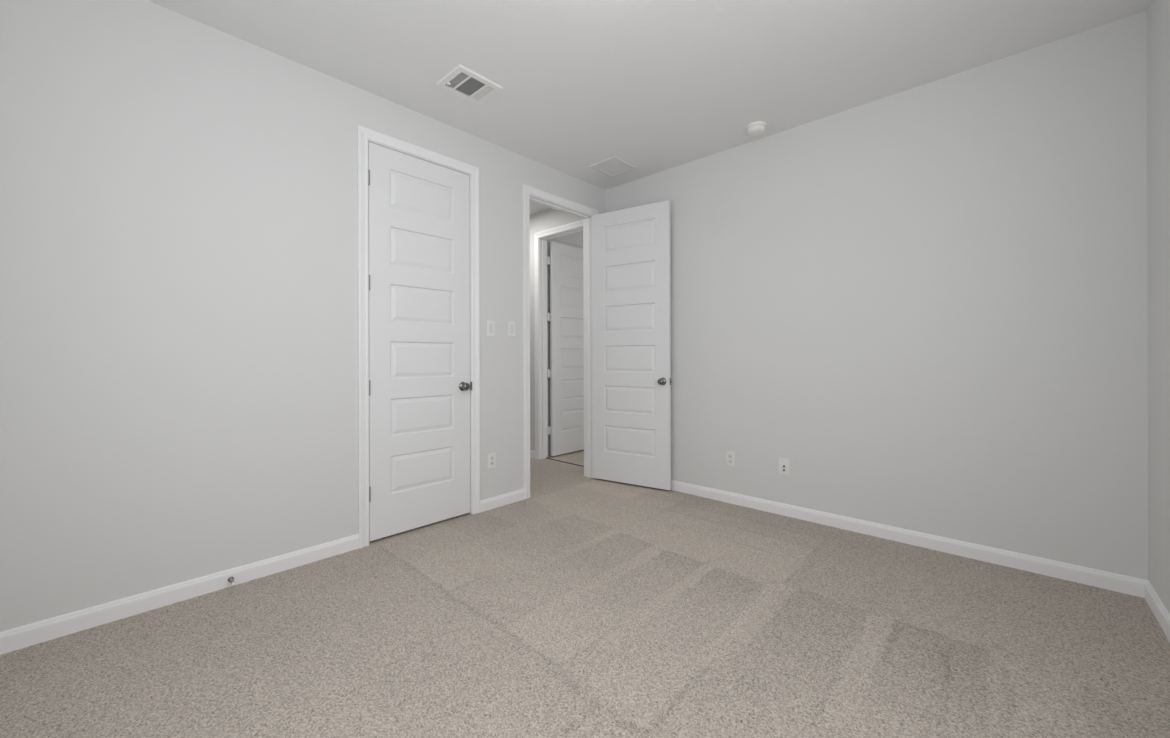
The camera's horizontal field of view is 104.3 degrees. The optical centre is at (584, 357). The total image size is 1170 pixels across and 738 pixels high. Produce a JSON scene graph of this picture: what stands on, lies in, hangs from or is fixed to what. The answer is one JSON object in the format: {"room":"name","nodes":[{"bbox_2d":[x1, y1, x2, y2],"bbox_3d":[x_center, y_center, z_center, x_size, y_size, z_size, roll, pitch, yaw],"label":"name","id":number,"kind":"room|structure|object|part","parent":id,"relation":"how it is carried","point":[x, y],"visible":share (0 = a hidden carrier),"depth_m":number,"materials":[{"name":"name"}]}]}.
{"room":"empty bedroom","nodes":[
{"label":"empty bedroom","id":0,"kind":"room"},
{"bbox_2d":[0,0,605,631],"bbox_3d":[-1.127,-0.239,3.053,0.115,2.755,3.780,0,0,43],"label":"wall","id":1,"kind":"structure","parent":0,"point":[179,272],"depth_m":2.13,"materials":[{"name":"white paint"}]},
{"bbox_2d":[228,577,234,585],"bbox_3d":[-1.735,1.105,2.235,0.075,0.025,0.025,0,0,43],"label":"door stop","id":2,"kind":"object","parent":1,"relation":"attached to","point":[230,579],"visible":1,"depth_m":2.25,"materials":[{"name":"grey metal"}]},
{"bbox_2d":[0,489,524,654],"bbox_3d":[-1.077,1.097,3.009,0.014,0.083,3.780,0,0,43],"label":"baseboard","id":3,"kind":"structure","parent":1,"relation":"attached to","point":[38,632],"depth_m":2.10,"materials":[{"name":"white wood"}]},
{"bbox_2d":[357,125,479,547],"bbox_3d":[-1.107,-0.124,3.062,0.132,2.525,0.849,0,0,43],"label":"door frame","id":4,"kind":"structure","parent":1,"relation":"attached to","point":[365,135],"depth_m":2.77,"materials":[{"name":"white wood"}]},
{"bbox_2d":[368,142,471,540],"bbox_3d":[-1.065,-0.096,3.020,0.098,2.438,0.726,0,0,43],"label":"door","id":5,"kind":"structure","parent":1,"relation":"in","point":[420,385],"depth_m":3.00,"materials":[{"name":"white wood"}]},
{"bbox_3d":[-0.851,0.208,3.225,0.062,0.065,0.065,0,0,43],"label":"knob","id":6,"kind":"part","parent":5,"relation":"part of","materials":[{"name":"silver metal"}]},
{"bbox_2d":[487,320,494,335],"bbox_3d":[-0.706,-0.218,3.415,0.010,0.119,0.074,0,0,43],"label":"light switch","id":7,"kind":"object","parent":1,"relation":"attached to","point":[490,324],"visible":1,"depth_m":3.41,"materials":[{"name":"white plastic"}]},
{"bbox_2d":[488,452,495,468],"bbox_3d":[-0.700,0.778,3.419,0.008,0.117,0.071,0,0,43],"label":"outlet","id":8,"kind":"object","parent":1,"relation":"attached to","point":[491,456],"visible":1,"depth_m":3.41,"materials":[{"name":"white plastic"}]},
{"bbox_2d":[508,321,515,336],"bbox_3d":[-0.573,-0.223,3.558,0.010,0.119,0.074,0,0,43],"label":"light switch","id":9,"kind":"object","parent":1,"relation":"attached to","point":[511,324],"visible":1,"depth_m":3.55,"materials":[{"name":"white plastic"}]},
{"bbox_2d":[523,184,597,498],"bbox_3d":[-0.230,-0.126,4.017,0.149,2.525,0.900,0,0,43],"label":"door frame","id":10,"kind":"structure","parent":1,"relation":"attached to","point":[532,194],"depth_m":3.98,"materials":[{"name":"white wood"}]},
{"bbox_2d":[547,231,582,455],"bbox_3d":[1.464,-0.245,5.419,2.740,2.755,2.985,0,0,43],"label":"wall","id":11,"kind":"structure","parent":0,"point":[575,239],"depth_m":5.26,"materials":[{"name":"white paint"}]},
{"bbox_2d":[547,241,583,455],"bbox_3d":[-0.121,-0.099,5.401,0.106,2.438,0.800,0,0,43],"label":"door","id":12,"kind":"structure","parent":11,"relation":"in","point":[566,315],"depth_m":5.32,"materials":[{"name":"white wood"}]},
{"bbox_2d":[0,449,1169,737],"bbox_3d":[0.096,1.186,4.002,6.579,0.100,7.130,0,0,43],"label":"floor","id":13,"kind":"structure","parent":0,"point":[581,606],"depth_m":1.77,"materials":[{"name":"carpet"}]},
{"bbox_2d":[546,458,583,466],"bbox_3d":[-0.164,1.134,4.862,0.762,0.005,0.022,0,0,43],"label":"threshold","id":14,"kind":"object","parent":13,"relation":"on","point":[546,458],"visible":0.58,"depth_m":4.90,"materials":[{"name":"brown"}]},
{"bbox_2d":[147,0,1150,214],"bbox_3d":[0.088,-1.669,4.002,6.579,0.100,7.130,0,0,43],"label":"ceiling","id":15,"kind":"structure","parent":0,"point":[654,86],"depth_m":2.43,"materials":[{"name":"white paint"}]},
{"bbox_2d":[436,64,502,104],"bbox_3d":[-0.687,-1.604,2.706,0.264,0.027,0.300,0,0,43],"label":"ceiling vent","id":16,"kind":"object","parent":15,"relation":"in","point":[461,78],"visible":1,"depth_m":2.69,"materials":[{"name":"white metal"}]},
{"bbox_2d":[589,156,636,176],"bbox_3d":[0.237,-1.615,3.865,0.277,0.009,0.305,0,0,43],"label":"ceiling vent","id":17,"kind":"object","parent":15,"relation":"in","point":[614,166],"visible":1,"depth_m":3.86,"materials":[{"name":"white metal"}]},
{"bbox_2d":[746,121,766,135],"bbox_3d":[1.201,-1.598,3.186,0.134,0.049,0.134,0,0,43],"label":"smoke detector","id":18,"kind":"object","parent":15,"relation":"attached to","point":[758,127],"visible":1,"depth_m":3.15,"materials":[{"name":"white plastic"}]},
{"bbox_2d":[530,11,1147,579],"bbox_3d":[0.403,-0.242,4.289,6.444,2.755,0.115,0,0,43],"label":"wall","id":19,"kind":"structure","parent":0,"point":[929,301],"depth_m":2.66,"materials":[{"name":"white paint"}]},
{"bbox_2d":[530,450,534,458],"bbox_3d":[-1.277,1.098,5.766,1.967,0.083,0.014,0,0,43],"label":"baseboard","id":20,"kind":"structure","parent":19,"relation":"attached to","point":[532,453],"depth_m":5.12,"materials":[{"name":"white wood"}]},
{"bbox_2d":[534,220,582,458],"bbox_3d":[-0.188,-0.126,4.839,0.894,2.525,0.149,0,0,43],"label":"door frame","id":21,"kind":"structure","parent":19,"relation":"attached to","point":[540,238],"depth_m":5.08,"materials":[{"name":"white wood"}]},
{"bbox_2d":[592,200,671,489],"bbox_3d":[0.397,-0.100,4.036,0.783,2.438,0.160,0,0,32],"label":"door","id":22,"kind":"structure","parent":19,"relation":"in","point":[631,247],"depth_m":4.01,"materials":[{"name":"white wood"}]},
{"bbox_3d":[0.642,0.204,3.824,0.065,0.065,0.062,0,0,32],"label":"knob","id":23,"kind":"part","parent":22,"relation":"part of","materials":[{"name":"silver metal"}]},
{"bbox_2d":[726,451,734,466],"bbox_3d":[1.131,0.790,3.531,0.071,0.117,0.008,0,0,43],"label":"outlet","id":24,"kind":"object","parent":19,"relation":"attached to","point":[730,456],"visible":1,"depth_m":3.53,"materials":[{"name":"white plastic"}]},
{"bbox_2d":[779,457,789,474],"bbox_3d":[1.425,0.781,3.254,0.076,0.117,0.014,0,0,43],"label":"jack plate","id":25,"kind":"object","parent":19,"relation":"attached to","point":[784,463],"visible":1,"depth_m":3.25,"materials":[{"name":"white plastic"}]},
{"bbox_2d":[671,480,1147,597],"bbox_3d":[1.419,1.091,3.260,3.329,0.083,0.014,0,0,43],"label":"baseboard","id":26,"kind":"structure","parent":19,"relation":"attached to","point":[1111,581],"depth_m":2.64,"materials":[{"name":"white wood"}]},
{"bbox_2d":[1147,0,1169,613],"bbox_3d":[1.395,-0.245,0.708,0.115,2.755,3.780,0,0,43],"label":"wall","id":27,"kind":"structure","parent":0,"point":[1158,11],"depth_m":1.97,"materials":[{"name":"white paint"}]},
{"bbox_2d":[1144,580,1169,641],"bbox_3d":[1.352,1.091,0.752,0.014,0.083,3.780,0,0,43],"label":"baseboard","id":28,"kind":"structure","parent":27,"relation":"attached to","point":[1157,607],"depth_m":1.95,"materials":[{"name":"white wood"}]}
]}

